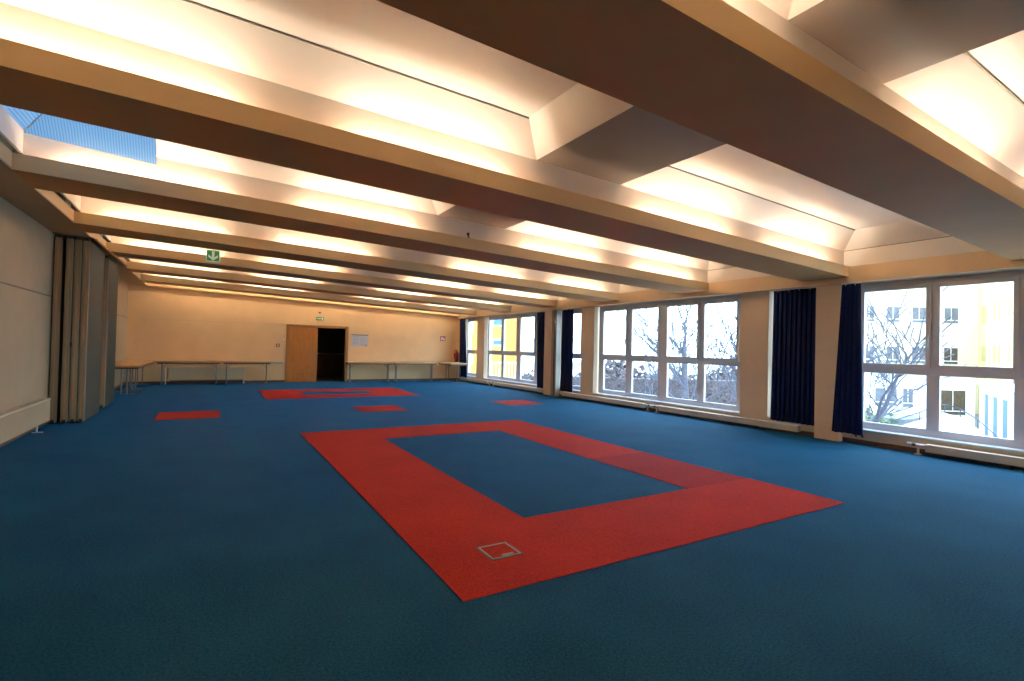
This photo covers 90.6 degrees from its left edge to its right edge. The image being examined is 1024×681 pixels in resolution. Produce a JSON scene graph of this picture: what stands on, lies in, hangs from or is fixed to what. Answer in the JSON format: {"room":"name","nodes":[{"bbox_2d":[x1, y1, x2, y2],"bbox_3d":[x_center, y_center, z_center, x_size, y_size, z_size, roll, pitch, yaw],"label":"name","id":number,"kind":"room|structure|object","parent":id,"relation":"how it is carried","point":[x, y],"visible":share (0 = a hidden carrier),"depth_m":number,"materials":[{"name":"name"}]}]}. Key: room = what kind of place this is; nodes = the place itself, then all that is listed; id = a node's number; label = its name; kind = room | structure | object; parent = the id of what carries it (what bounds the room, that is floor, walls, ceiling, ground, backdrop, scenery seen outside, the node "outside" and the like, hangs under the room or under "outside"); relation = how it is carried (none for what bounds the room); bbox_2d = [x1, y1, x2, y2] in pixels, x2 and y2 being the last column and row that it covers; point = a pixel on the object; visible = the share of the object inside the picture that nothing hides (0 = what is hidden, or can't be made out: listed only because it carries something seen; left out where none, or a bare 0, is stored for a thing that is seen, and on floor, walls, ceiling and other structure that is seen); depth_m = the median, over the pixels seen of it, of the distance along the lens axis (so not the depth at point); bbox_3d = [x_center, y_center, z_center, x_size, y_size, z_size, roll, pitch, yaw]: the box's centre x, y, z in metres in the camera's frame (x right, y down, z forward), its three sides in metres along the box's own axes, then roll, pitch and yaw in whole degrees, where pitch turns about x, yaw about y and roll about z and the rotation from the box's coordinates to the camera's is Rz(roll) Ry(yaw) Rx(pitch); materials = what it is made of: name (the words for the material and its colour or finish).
{"room":"empty function hall","nodes":[
{"label":"empty function hall","id":0,"kind":"room"},
{"bbox_2d":[0,135,127,411],"bbox_3d":[-6.112,-0.611,5.736,0.200,3.900,23.100,2,-1,-31],"label":"wall","id":1,"kind":"structure","parent":0,"point":[27,247],"depth_m":7.13,"materials":[{"name":"beige paint"}]},
{"bbox_2d":[0,382,124,447],"bbox_3d":[-6.078,1.298,5.783,0.015,0.083,22.750,2,-1,-31],"label":"baseboard","id":2,"kind":"structure","parent":1,"relation":"attached to","point":[123,383],"depth_m":7.16,"materials":[{"name":"beige wood"}]},
{"bbox_2d":[0,281,127,317],"bbox_3d":[-6.031,-0.716,5.813,0.012,0.016,22.750,2,-1,-31],"label":"trim","id":3,"kind":"structure","parent":1,"relation":"attached to","point":[0,281],"depth_m":7.05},
{"bbox_2d":[125,273,459,384],"bbox_3d":[-6.993,-0.439,18.553,11.760,3.900,0.150,2,-1,-31],"label":"wall","id":4,"kind":"structure","parent":0,"point":[393,335],"depth_m":17.47,"materials":[{"name":"beige paint"}]},
{"bbox_2d":[137,318,284,324],"bbox_3d":[-9.814,-0.625,16.790,4.200,0.015,0.006,2,-1,-31],"label":"trim","id":5,"kind":"structure","parent":4,"relation":"attached to","point":[137,318],"depth_m":16.71,"materials":[{"name":"beige paint"}]},
{"bbox_2d":[125,378,458,383],"bbox_3d":[-7.060,1.465,18.415,11.210,0.083,0.015,2,-1,-31],"label":"baseboard","id":6,"kind":"structure","parent":4,"relation":"attached to","point":[426,379],"depth_m":17.36,"materials":[{"name":"brown wood"}]},
{"bbox_2d":[285,324,348,381],"bbox_3d":[-7.072,0.478,18.440,2.140,2.060,0.161,2,-1,-31],"label":"door","id":7,"kind":"structure","parent":4,"relation":"in","point":[301,340],"depth_m":18.18,"materials":[{"name":"brown wood"}]},
{"bbox_2d":[351,334,367,345],"bbox_3d":[-5.755,-0.002,19.187,0.620,0.445,0.019,2,-1,-31],"label":"notice","id":8,"kind":"object","parent":4,"relation":"attached to","point":[357,340],"visible":1,"depth_m":19.18,"materials":[{"name":"grey paper"}]},
{"bbox_2d":[454,350,458,361],"bbox_3d":[-2.312,0.648,21.091,0.201,0.505,0.236,1,-1,1],"label":"fire extinguisher","id":9,"kind":"object","parent":4,"relation":"attached to","point":[456,355],"visible":0.95,"depth_m":21.03,"materials":[{"name":"red metal"}]},
{"bbox_2d":[316,377,343,381],"bbox_3d":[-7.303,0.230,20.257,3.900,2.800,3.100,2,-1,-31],"label":"floor","id":10,"kind":"structure","parent":0,"point":[318,379],"depth_m":19.93,"materials":[{"name":"paint"}]},
{"bbox_3d":[-7.618,1.040,21.430,2.900,1.000,0.540,2,-1,-31],"label":"base cabinet","id":11,"kind":"object","parent":10,"relation":"on","visible":0},
{"bbox_2d":[317,353,344,354],"bbox_3d":[-7.606,0.560,21.437,2.900,0.040,0.540,2,-1,-31],"label":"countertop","id":12,"kind":"structure","parent":11,"relation":"on","point":[317,353],"depth_m":21.18,"materials":[{"name":"black"}]},
{"bbox_2d":[317,328,344,352],"bbox_3d":[-8.068,0.231,21.547,3.700,2.600,0.100,2,-1,-31],"label":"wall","id":13,"kind":"structure","parent":0,"point":[330,340],"depth_m":21.70,"materials":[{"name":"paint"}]},
{"bbox_2d":[0,380,1023,680],"bbox_3d":[-1.189,1.560,8.651,11.760,0.120,23.100,2,-1,-31],"label":"floor","id":14,"kind":"structure","parent":0,"point":[135,546],"depth_m":3.31,"materials":[{"name":"blue carpet"}]},
{"bbox_2d":[0,398,50,443],"bbox_3d":[-3.932,1.115,2.318,0.158,0.450,13.000,2,-1,-31],"label":"wall heater","id":15,"kind":"object","parent":14,"relation":"on","point":[15,421],"visible":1,"depth_m":6.81,"materials":[{"name":"beige paint"}]},
{"bbox_2d":[114,362,147,394],"bbox_3d":[-9.961,0.980,13.113,0.700,0.760,1.940,2,-1,-31],"label":"folding table","id":16,"kind":"object","parent":14,"relation":"on","point":[118,365],"visible":0.83,"depth_m":12.73,"materials":[{"name":"brown wood"}]},
{"bbox_2d":[119,360,154,389],"bbox_3d":[-10.980,0.982,14.834,0.700,0.760,1.940,2,-1,-31],"label":"folding table","id":17,"kind":"object","parent":14,"relation":"on","point":[148,361],"visible":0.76,"depth_m":14.60,"materials":[{"name":"brown wood"}]},
{"bbox_2d":[154,410,219,419],"bbox_3d":[-6.054,1.396,9.511,1.000,0.004,1.100,2,-1,-31],"label":"inlay","id":18,"kind":"object","parent":14,"relation":"on","point":[215,413],"visible":1,"depth_m":9.47,"materials":[{"name":"red carpet"}]},
{"bbox_2d":[156,360,221,385],"bbox_3d":[-10.222,1.018,16.073,1.740,0.760,0.620,2,-1,-31],"label":"folding table","id":19,"kind":"object","parent":14,"relation":"on","point":[161,362],"visible":1,"depth_m":15.87,"materials":[{"name":"brown wood"}]},
{"bbox_2d":[165,367,245,383],"bbox_3d":[-9.999,1.136,16.583,2.270,0.550,0.110,2,-1,-31],"label":"radiator","id":20,"kind":"object","parent":14,"relation":"on","point":[173,372],"visible":0.94,"depth_m":16.56,"materials":[{"name":"metal"}]},
{"bbox_2d":[222,361,271,384],"bbox_3d":[-8.838,1.063,16.894,1.460,0.760,0.620,2,-1,-31],"label":"folding table","id":21,"kind":"object","parent":14,"relation":"on","point":[223,362],"visible":0.96,"depth_m":16.64,"materials":[{"name":"brown wood"}]},
{"bbox_2d":[258,388,417,399],"bbox_3d":[-4.960,1.498,14.565,4.000,0.004,2.680,2,-1,-31],"label":"inlay","id":22,"kind":"object","parent":14,"relation":"on","point":[268,394],"visible":1,"depth_m":14.29,"materials":[{"name":"red carpet"}]},
{"bbox_2d":[344,361,393,382],"bbox_3d":[-5.350,1.178,19.008,1.700,0.760,0.620,2,-1,-31],"label":"folding table","id":23,"kind":"object","parent":14,"relation":"on","point":[350,363],"visible":1,"depth_m":18.79,"materials":[{"name":"brown wood"}]},
{"bbox_2d":[353,405,406,411],"bbox_3d":[-2.918,1.495,11.160,0.980,0.004,0.980,2,-1,-31],"label":"inlay","id":24,"kind":"object","parent":14,"relation":"on","point":[384,407],"visible":1,"depth_m":11.11,"materials":[{"name":"red carpet"}]},
{"bbox_2d":[393,362,437,381],"bbox_3d":[-3.845,1.227,19.900,1.740,0.760,0.620,2,-1,-31],"label":"folding table","id":25,"kind":"object","parent":14,"relation":"on","point":[395,363],"visible":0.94,"depth_m":19.57,"materials":[{"name":"brown wood"}]},
{"bbox_2d":[438,362,468,382],"bbox_3d":[-2.360,1.266,20.198,0.740,0.760,1.360,2,-1,-31],"label":"folding table","id":26,"kind":"object","parent":14,"relation":"on","point":[457,364],"visible":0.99,"depth_m":19.76,"materials":[{"name":"brown wood"}]},
{"bbox_2d":[460,377,490,385],"bbox_3d":[-1.425,1.578,19.683,0.100,0.165,2.580,2,-1,-31],"label":"radiator","id":27,"kind":"object","parent":14,"relation":"on","point":[461,378],"visible":0.98,"depth_m":19.49,"materials":[{"name":"beige metal"}]},
{"bbox_2d":[491,400,541,404],"bbox_3d":[0.121,1.595,13.031,1.020,0.004,0.980,2,-1,-31],"label":"inlay","id":28,"kind":"object","parent":14,"relation":"on","point":[510,402],"visible":1,"depth_m":13.00,"materials":[{"name":"red carpet"}]},
{"bbox_2d":[491,382,542,391],"bbox_3d":[0.115,1.576,17.085,0.100,0.165,3.380,2,-1,-31],"label":"radiator","id":29,"kind":"object","parent":14,"relation":"on","point":[505,385],"visible":0.94,"depth_m":16.82,"materials":[{"name":"beige metal"}]},
{"bbox_2d":[300,420,843,601],"bbox_3d":[-0.061,1.490,6.339,4.000,0.004,5.910,2,-1,-31],"label":"rug","id":30,"kind":"object","parent":14,"relation":"on","point":[441,518],"visible":1,"depth_m":4.38,"materials":[{"name":"red carpet"}]},
{"bbox_2d":[475,541,523,560],"bbox_3d":[-0.087,1.443,3.481,0.244,0.012,0.244,2,-1,-31],"label":"floor hatch","id":31,"kind":"object","parent":30,"relation":"on","point":[501,550],"visible":1,"depth_m":3.47,"materials":[{"name":"carpet"}]},
{"bbox_2d":[561,392,651,410],"bbox_3d":[2.361,1.572,13.295,0.100,0.165,3.490,2,-1,-31],"label":"radiator","id":32,"kind":"object","parent":14,"relation":"on","point":[580,396],"visible":1,"depth_m":13.01,"materials":[{"name":"beige metal"}]},
{"bbox_2d":[652,405,800,431],"bbox_3d":[4.133,1.569,10.306,0.100,0.165,3.420,2,-1,-31],"label":"radiator","id":33,"kind":"object","parent":14,"relation":"on","point":[763,423],"visible":1,"depth_m":9.91,"materials":[{"name":"beige metal"}]},
{"bbox_2d":[907,442,1023,469],"bbox_3d":[6.802,1.564,5.803,0.100,0.165,3.850,2,-1,-31],"label":"radiator","id":34,"kind":"object","parent":14,"relation":"on","point":[1014,461],"visible":1,"depth_m":6.78,"materials":[{"name":"white metal"}]},
{"bbox_2d":[0,0,1023,318],"bbox_3d":[-1.108,-1.885,8.703,11.760,1.620,23.100,2,-1,-31],"label":"ceiling","id":35,"kind":"structure","parent":0,"point":[960,62],"depth_m":4.41,"materials":[{"name":"paint"}]},
{"bbox_2d":[53,232,126,266],"bbox_3d":[-8.083,-1.709,9.858,0.550,0.051,3.600,2,-1,-31],"label":"ceiling track","id":36,"kind":"object","parent":35,"relation":"attached to","point":[96,241],"visible":0.84,"depth_m":9.26,"materials":[{"name":"brown paint"}]},
{"bbox_2d":[48,234,66,423],"bbox_3d":[-7.722,-0.190,8.757,0.105,3.074,1.248,2,-1,-31],"label":"partition panel","id":37,"kind":"object","parent":36,"relation":"hanging from","point":[60,242],"visible":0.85,"depth_m":8.24,"materials":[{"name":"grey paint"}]},
{"bbox_2d":[60,236,74,423],"bbox_3d":[-7.592,-0.183,8.828,0.100,3.069,1.298,2,-1,-31],"label":"partition panel","id":38,"kind":"object","parent":36,"relation":"hanging from","point":[70,243],"visible":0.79,"depth_m":8.28,"materials":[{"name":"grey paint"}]},
{"bbox_2d":[68,237,82,422],"bbox_3d":[-7.501,-0.178,8.882,0.100,3.065,1.298,2,-1,-31],"label":"partition panel","id":39,"kind":"object","parent":36,"relation":"hanging from","point":[78,256],"visible":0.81,"depth_m":8.33,"materials":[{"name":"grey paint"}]},
{"bbox_2d":[77,238,104,422],"bbox_3d":[-7.410,-0.173,8.936,0.100,3.061,1.298,2,-1,-31],"label":"partition panel","id":40,"kind":"object","parent":36,"relation":"hanging from","point":[93,256],"visible":1,"depth_m":8.61,"materials":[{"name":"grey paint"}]},
{"bbox_2d":[99,256,118,407],"bbox_3d":[-8.496,-0.174,10.687,0.100,3.062,1.178,2,-1,-31],"label":"partition panel","id":41,"kind":"object","parent":36,"relation":"hanging from","point":[110,286],"visible":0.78,"depth_m":10.38,"materials":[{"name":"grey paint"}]},
{"bbox_2d":[140,273,477,314],"bbox_3d":[-6.043,-1.600,17.309,10.700,0.889,0.740,2,-1,-31],"label":"ceiling beam","id":42,"kind":"structure","parent":35,"relation":"attached to","point":[146,278],"depth_m":16.42,"materials":[{"name":"brown paint"}]},
{"bbox_2d":[127,258,512,311],"bbox_3d":[-4.682,-1.602,15.012,10.700,0.889,0.740,2,-1,-31],"label":"ceiling beam","id":43,"kind":"structure","parent":35,"relation":"attached to","point":[134,265],"depth_m":14.05,"materials":[{"name":"brown paint"}]},
{"bbox_2d":[107,236,557,307],"bbox_3d":[-3.321,-1.601,12.715,10.700,0.897,0.740,2,-1,-31],"label":"ceiling beam","id":44,"kind":"structure","parent":35,"relation":"attached to","point":[123,247],"depth_m":11.70,"materials":[{"name":"brown paint"}]},
{"bbox_2d":[206,249,219,262],"bbox_3d":[-6.209,-1.756,10.534,0.250,0.240,0.065,2,-1,-31],"label":"arrow sign","id":45,"kind":"object","parent":44,"relation":"attached to","point":[211,255],"visible":0.93,"depth_m":10.51,"materials":[{"name":"green plastic"}]},
{"bbox_2d":[74,196,619,301],"bbox_3d":[-1.959,-1.607,10.418,10.700,0.889,0.740,2,-1,-31],"label":"ceiling beam","id":46,"kind":"structure","parent":35,"relation":"attached to","point":[97,216],"depth_m":9.18,"materials":[{"name":"brown paint"}]},
{"bbox_2d":[12,128,708,293],"bbox_3d":[-0.598,-1.609,8.122,10.700,0.889,0.740,2,-1,-31],"label":"ceiling beam","id":47,"kind":"structure","parent":35,"relation":"attached to","point":[47,164],"depth_m":6.68,"materials":[{"name":"brown paint"}]},
{"bbox_2d":[0,2,848,281],"bbox_3d":[0.763,-1.612,5.825,10.700,0.889,0.740,2,-1,-31],"label":"ceiling beam","id":48,"kind":"structure","parent":35,"relation":"attached to","point":[49,65],"depth_m":4.26,"materials":[{"name":"brown paint"}]},
{"bbox_2d":[459,318,466,377],"bbox_3d":[-1.994,0.291,20.728,0.086,2.411,0.804,2,-1,-31],"label":"curtain","id":49,"kind":"object","parent":35,"relation":"hanging from","point":[462,348],"visible":0.97,"depth_m":20.70,"materials":[{"name":"blue fabric"}]},
{"bbox_2d":[537,311,544,387],"bbox_3d":[0.885,0.281,15.871,0.078,2.401,0.483,2,-1,-31],"label":"curtain","id":50,"kind":"object","parent":35,"relation":"hanging from","point":[540,314],"visible":1,"depth_m":15.81,"materials":[{"name":"blue fabric"}]},
{"bbox_2d":[560,308,573,392],"bbox_3d":[1.591,0.280,14.681,0.086,2.401,0.609,2,-1,-31],"label":"curtain","id":51,"kind":"object","parent":35,"relation":"hanging from","point":[566,377],"visible":1,"depth_m":14.64,"materials":[{"name":"blue fabric"}]},
{"bbox_2d":[377,0,1023,259],"bbox_3d":[2.125,-1.614,3.528,10.700,0.889,0.740,2,-1,-31],"label":"ceiling beam","id":52,"kind":"structure","parent":35,"relation":"attached to","point":[739,74],"depth_m":3.00,"materials":[{"name":"brown paint"}]},
{"bbox_2d":[770,286,815,425],"bbox_3d":[4.977,0.264,8.986,0.088,2.381,0.819,2,-1,-31],"label":"curtain","id":53,"kind":"object","parent":35,"relation":"hanging from","point":[794,311],"visible":1,"depth_m":8.95,"materials":[{"name":"blue fabric"}]},
{"bbox_2d":[832,282,862,435],"bbox_3d":[5.392,0.282,8.145,0.062,2.421,0.468,2,-1,-31],"label":"curtain","id":54,"kind":"object","parent":35,"relation":"hanging from","point":[848,398],"visible":1,"depth_m":8.11,"materials":[{"name":"blue fabric"}]},
{"bbox_2d":[543,310,551,394],"bbox_3d":[1.155,0.368,15.499,0.135,2.580,0.430,2,-1,-31],"label":"wall pillar","id":55,"kind":"structure","parent":0,"point":[548,314],"depth_m":15.48,"materials":[{"name":"paint"}]},
{"bbox_2d":[550,310,560,395],"bbox_3d":[1.308,0.370,15.186,0.160,2.575,0.255,2,-1,-31],"label":"channel","id":56,"kind":"object","parent":55,"relation":"attached to","point":[556,314],"visible":1,"depth_m":15.10,"materials":[{"name":"beige paint"}]},
{"bbox_2d":[459,284,1023,457],"bbox_3d":[3.764,-0.289,11.589,0.350,3.900,23.100,2,-1,-31],"label":"wall","id":57,"kind":"structure","parent":0,"point":[756,307],"depth_m":9.82,"materials":[{"name":"paint"}]},
{"bbox_2d":[467,318,477,376],"bbox_3d":[-1.617,0.256,20.442,0.210,2.378,1.160,2,-1,-31],"label":"window","id":58,"kind":"structure","parent":57,"relation":"in","point":[469,319],"depth_m":20.83,"materials":[{"name":"plastic"}]},
{"bbox_2d":[484,312,536,385],"bbox_3d":[0.109,0.253,17.530,0.210,2.378,4.310,2,-1,-31],"label":"window","id":59,"kind":"structure","parent":57,"relation":"in","point":[519,353],"depth_m":17.52,"materials":[{"name":"plastic"}]},
{"bbox_2d":[559,308,581,391],"bbox_3d":[1.758,0.250,14.747,0.210,2.378,0.980,2,-1,-31],"label":"window","id":60,"kind":"structure","parent":57,"relation":"in","point":[576,311],"depth_m":14.58,"materials":[{"name":"plastic"}]},
{"bbox_2d":[593,294,741,412],"bbox_3d":[3.431,0.247,11.926,0.210,2.378,4.420,2,-1,-31],"label":"window","id":61,"kind":"structure","parent":57,"relation":"in","point":[663,358],"depth_m":11.75,"materials":[{"name":"plastic"}]},
{"bbox_2d":[458,379,1023,469],"bbox_3d":[3.549,1.619,11.489,0.015,0.068,22.750,2,-1,-31],"label":"baseboard","id":62,"kind":"structure","parent":57,"relation":"attached to","point":[852,440],"depth_m":8.15,"materials":[{"name":"brown wood"}]},
{"bbox_2d":[853,434,864,438],"bbox_3d":[5.555,1.527,8.109,0.013,0.080,0.170,2,-1,-31],"label":"wall socket","id":63,"kind":"object","parent":57,"relation":"attached to","point":[854,436],"visible":0.7,"depth_m":8.09,"materials":[{"name":"black plastic"}]},
{"bbox_2d":[861,270,1023,452],"bbox_3d":[6.668,0.242,6.463,0.210,2.378,4.220,2,-1,-31],"label":"window","id":64,"kind":"structure","parent":57,"relation":"in","point":[933,368],"depth_m":7.34,"materials":[{"name":"plastic"}]},
{"bbox_2d":[814,284,844,441],"bbox_3d":[5.313,0.361,8.484,0.135,2.580,0.400,2,-1,-31],"label":"wall pillar","id":65,"kind":"structure","parent":0,"point":[828,297],"depth_m":8.46,"materials":[{"name":"paint"}]},
{"label":"outside","id":66,"kind":"structure","parent":0,"visible":0},
{"bbox_2d":[975,414,979,429],"bbox_3d":[23.826,5.275,37.366,60.640,0.100,100.000,2,-1,-31],"label":"ground","id":67,"kind":"structure","parent":66,"point":[977,416],"depth_m":33.30,"materials":[{"name":"white"}]},
{"bbox_2d":[471,318,516,377],"bbox_3d":[-3.285,-2.304,35.012,7.600,13.700,6.060,1,-1,0],"label":"building","id":68,"kind":"structure","parent":67,"relation":"on","point":[510,340],"depth_m":32.00,"materials":[{"name":"yellow paint"}]},
{"bbox_2d":[492,362,527,376],"bbox_3d":[-0.220,2.914,30.420,4.348,3.273,1.874,2,-1,-14],"label":"stair railing","id":69,"kind":"object","parent":67,"relation":"on","point":[492,362],"visible":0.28,"depth_m":30.00,"materials":[{"name":"metal"}]},
{"bbox_2d":[573,360,580,385],"bbox_3d":[2.884,2.572,23.304,3.235,3.906,2.353,1,-1,-1],"label":"bare tree","id":70,"kind":"object","parent":67,"relation":"on","point":[577,381],"visible":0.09,"depth_m":22.63,"materials":[{"name":"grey plant"}]},
{"bbox_2d":[575,360,649,377],"bbox_3d":[7.222,3.109,36.667,7.302,4.056,6.356,2,-1,-31],"label":"bush","id":71,"kind":"object","parent":67,"relation":"on","point":[618,366],"visible":0.07,"depth_m":35.84,"materials":[{"name":"white plant"}]},
{"bbox_2d":[521,367,736,404],"bbox_3d":[7.229,3.088,24.052,14.262,3.440,1.593,1,-1,1],"label":"hedge","id":72,"kind":"object","parent":67,"relation":"on","point":[712,386],"visible":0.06,"depth_m":23.60,"materials":[{"name":"grey plant"}]},
{"bbox_2d":[521,360,736,378],"bbox_3d":[11.808,3.662,49.448,24.400,2.920,6.450,1,-1,0],"label":"building","id":73,"kind":"structure","parent":67,"relation":"on","point":[526,364],"depth_m":46.48,"materials":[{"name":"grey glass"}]},
{"bbox_2d":[634,327,680,394],"bbox_3d":[7.061,1.911,23.616,2.892,5.452,2.385,2,-1,-31],"label":"bare tree","id":74,"kind":"object","parent":67,"relation":"on","point":[674,327],"visible":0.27,"depth_m":23.71,"materials":[{"name":"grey plant"}]},
{"bbox_2d":[615,305,724,399],"bbox_3d":[5.370,0.604,18.623,4.572,7.855,4.181,1,-1,20],"label":"bare tree","id":75,"kind":"object","parent":67,"relation":"on","point":[684,385],"visible":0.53,"depth_m":17.90,"materials":[{"name":"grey plant"}]},
{"bbox_2d":[618,303,735,399],"bbox_3d":[6.716,0.980,20.695,5.191,7.187,3.423,1,-1,19],"label":"bare tree","id":76,"kind":"object","parent":67,"relation":"on","point":[692,306],"visible":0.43,"depth_m":20.18,"materials":[{"name":"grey plant"}]},
{"bbox_2d":[707,304,736,393],"bbox_3d":[8.466,1.118,18.071,4.179,6.973,3.030,1,-1,-4],"label":"bare tree","id":77,"kind":"object","parent":67,"relation":"on","point":[733,343],"visible":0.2,"depth_m":17.44,"materials":[{"name":"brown plant"}]},
{"bbox_2d":[707,366,736,379],"bbox_3d":[15.916,3.535,36.748,6.363,3.972,6.107,1,-1,20],"label":"bush","id":78,"kind":"object","parent":67,"relation":"on","point":[721,374],"visible":0.04,"depth_m":36.47,"materials":[{"name":"white plant"}]},
{"bbox_2d":[706,302,892,399],"bbox_3d":[7.652,1.356,14.248,3.479,6.322,4.542,2,-1,-31],"label":"bare tree","id":79,"kind":"object","parent":67,"relation":"on","point":[717,340],"visible":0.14,"depth_m":14.69,"materials":[{"name":"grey plant"}]},
{"bbox_2d":[736,366,974,426],"bbox_3d":[21.870,3.519,33.448,11.400,3.200,7.450,1,-1,0],"label":"block","id":80,"kind":"object","parent":67,"relation":"on","point":[959,392],"visible":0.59,"depth_m":29.97,"materials":[{"name":"white paint"}]},
{"bbox_2d":[865,405,898,424],"bbox_3d":[16.553,4.029,24.106,3.980,2.123,3.974,2,-1,-31],"label":"bush","id":81,"kind":"object","parent":67,"relation":"on","point":[867,418],"visible":0.05,"depth_m":23.47,"materials":[{"name":"green plant"}]},
{"bbox_2d":[884,413,925,425],"bbox_3d":[20.173,4.447,26.250,2.700,1.050,1.400,2,-1,-31],"label":"storage shed","id":82,"kind":"object","parent":67,"relation":"on","point":[913,418],"visible":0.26,"depth_m":25.63,"materials":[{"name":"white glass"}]},
{"bbox_2d":[865,286,965,422],"bbox_3d":[10.851,1.472,14.756,6.614,6.268,3.516,2,-1,-42],"label":"bare tree","id":83,"kind":"object","parent":67,"relation":"on","point":[882,411],"visible":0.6,"depth_m":14.86,"materials":[{"name":"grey plant"}]},
{"bbox_2d":[866,284,978,413],"bbox_3d":[28.562,-0.696,41.988,12.900,12.200,8.060,1,-1,0],"label":"apartment building","id":84,"kind":"structure","parent":67,"relation":"on","point":[960,303],"depth_m":38.02,"materials":[{"name":"white paint"}]},
{"bbox_2d":[894,404,999,437],"bbox_3d":[18.728,3.800,21.199,2.269,2.122,4.018,2,-1,-31],"label":"ramp","id":85,"kind":"object","parent":67,"relation":"on","point":[950,423],"visible":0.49,"depth_m":21.98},
{"bbox_2d":[971,379,1013,438],"bbox_3d":[22.761,3.475,22.455,2.350,3.000,10.700,1,-1,35],"label":"glazed entrance","id":86,"kind":"object","parent":67,"relation":"on","point":[996,399],"visible":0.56,"depth_m":23.15,"materials":[{"name":"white glass"}]},
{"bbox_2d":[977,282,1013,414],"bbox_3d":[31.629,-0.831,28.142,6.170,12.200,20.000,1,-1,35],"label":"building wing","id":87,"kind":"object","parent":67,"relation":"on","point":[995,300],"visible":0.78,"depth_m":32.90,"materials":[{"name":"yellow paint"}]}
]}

